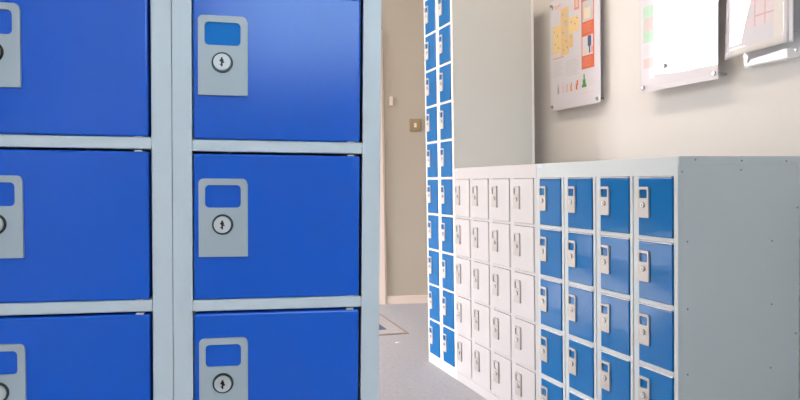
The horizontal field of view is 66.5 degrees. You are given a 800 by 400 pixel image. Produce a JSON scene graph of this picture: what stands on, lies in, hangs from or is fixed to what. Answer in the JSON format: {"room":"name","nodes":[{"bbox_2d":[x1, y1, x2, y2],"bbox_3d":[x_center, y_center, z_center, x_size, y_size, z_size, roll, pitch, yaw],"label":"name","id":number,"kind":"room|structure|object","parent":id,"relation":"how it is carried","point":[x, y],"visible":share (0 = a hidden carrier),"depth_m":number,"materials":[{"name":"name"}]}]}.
{"room":"locker room","nodes":[
{"label":"locker room","id":0,"kind":"room"},
{"bbox_2d":[381,0,427,295],"bbox_3d":[-0.636,-0.822,4.348,5.243,3.150,0.120,-1,2,-3],"label":"wall","id":1,"kind":"structure","parent":0,"point":[402,21],"depth_m":4.34,"materials":[{"name":"beige paint"}]},
{"bbox_2d":[379,30,386,304],"bbox_3d":[-0.580,-0.218,4.278,0.950,1.945,0.064,-1,2,-3],"label":"door","id":2,"kind":"structure","parent":1,"relation":"in","point":[382,255],"depth_m":4.33,"materials":[{"name":"beige paint"}]},
{"bbox_2d":[389,96,392,104],"bbox_3d":[-0.062,-0.702,4.320,0.026,0.062,0.014,-1,2,-3],"label":"wall sensor","id":3,"kind":"object","parent":1,"relation":"attached to","point":[390,98],"visible":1,"depth_m":4.32,"materials":[{"name":"beige paint"}]},
{"bbox_2d":[386,295,427,303],"bbox_3d":[0.902,0.698,4.423,2.012,0.057,0.013,-1,2,-3],"label":"baseboard","id":4,"kind":"structure","parent":1,"relation":"attached to","point":[408,299],"depth_m":4.37,"materials":[{"name":"beige paint"}]},
{"bbox_2d":[409,119,420,130],"bbox_3d":[0.110,-0.533,4.336,0.083,0.086,0.014,-1,2,-3],"label":"light switch","id":5,"kind":"object","parent":1,"relation":"attached to","point":[415,124],"visible":1,"depth_m":4.33,"materials":[{"name":"gold metal"}]},
{"bbox_2d":[378,303,486,399],"bbox_3d":[0.534,0.880,1.426,5.100,0.100,8.210,-2,2,-21],"label":"floor","id":6,"kind":"structure","parent":0,"point":[406,372],"depth_m":2.88,"materials":[{"name":"grey plastic"}]},
{"bbox_2d":[0,0,173,399],"bbox_3d":[-0.392,-0.058,0.845,0.224,1.830,0.459,0,2,-10],"label":"locker","id":7,"kind":"object","parent":6,"relation":"on","point":[86,157],"visible":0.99,"depth_m":0.63,"materials":[{"name":"blue metal"}]},
{"bbox_2d":[172,0,381,399],"bbox_3d":[-0.171,-0.056,0.885,0.223,1.830,0.459,0,2,-10],"label":"locker","id":8,"kind":"object","parent":6,"relation":"on","point":[276,104],"visible":1,"depth_m":0.67,"materials":[{"name":"blue metal"}]},
{"bbox_2d":[379,313,408,335],"bbox_3d":[-0.408,0.768,3.708,0.820,0.005,0.570,-1,2,-12],"label":"floor mat","id":9,"kind":"object","parent":6,"relation":"on","point":[386,326],"visible":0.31,"depth_m":3.63,"materials":[{"name":"brown"}]},
{"bbox_2d":[424,0,534,378],"bbox_3d":[0.369,-0.105,2.878,0.425,1.779,0.305,-2,2,-21],"label":"locker","id":10,"kind":"object","parent":6,"relation":"on","point":[479,54],"visible":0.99,"depth_m":2.74,"materials":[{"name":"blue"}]},
{"bbox_2d":[454,164,538,399],"bbox_3d":[0.555,0.330,2.462,0.446,0.932,0.625,-2,2,-21],"label":"locker","id":11,"kind":"object","parent":6,"relation":"on","point":[496,206],"visible":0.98,"depth_m":2.34,"materials":[{"name":"grey metal"}]},
{"bbox_2d":[537,156,799,399],"bbox_3d":[0.781,0.345,1.883,0.446,0.932,0.617,-2,2,-21],"label":"locker","id":12,"kind":"object","parent":6,"relation":"on","point":[676,277],"visible":1,"depth_m":1.64,"materials":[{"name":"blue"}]},
{"bbox_2d":[533,0,799,399],"bbox_3d":[1.681,-0.733,0.458,0.120,3.150,5.650,-2,2,-21],"label":"wall","id":13,"kind":"structure","parent":0,"point":[753,109],"depth_m":2.20,"materials":[{"name":"paint"}]},
{"bbox_2d":[550,0,603,110],"bbox_3d":[0.755,-0.643,2.618,0.036,0.490,0.340,-2,2,-21],"label":"poster","id":14,"kind":"object","parent":13,"relation":"attached to","point":[575,34],"visible":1,"depth_m":2.61,"materials":[{"name":"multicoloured paper"}]},
{"bbox_2d":[640,0,726,92],"bbox_3d":[0.954,-0.622,2.075,0.060,0.472,0.334,-2,2,-21],"label":"poster","id":15,"kind":"object","parent":13,"relation":"attached to","point":[679,38],"visible":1,"depth_m":2.06,"materials":[{"name":"white paper"}]},
{"bbox_2d":[724,0,798,62],"bbox_3d":[1.060,-0.607,1.788,0.055,0.412,0.215,-2,2,-18],"label":"holder","id":16,"kind":"object","parent":13,"relation":"attached to","point":[752,25],"visible":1,"depth_m":1.79,"materials":[{"name":"white plastic"}]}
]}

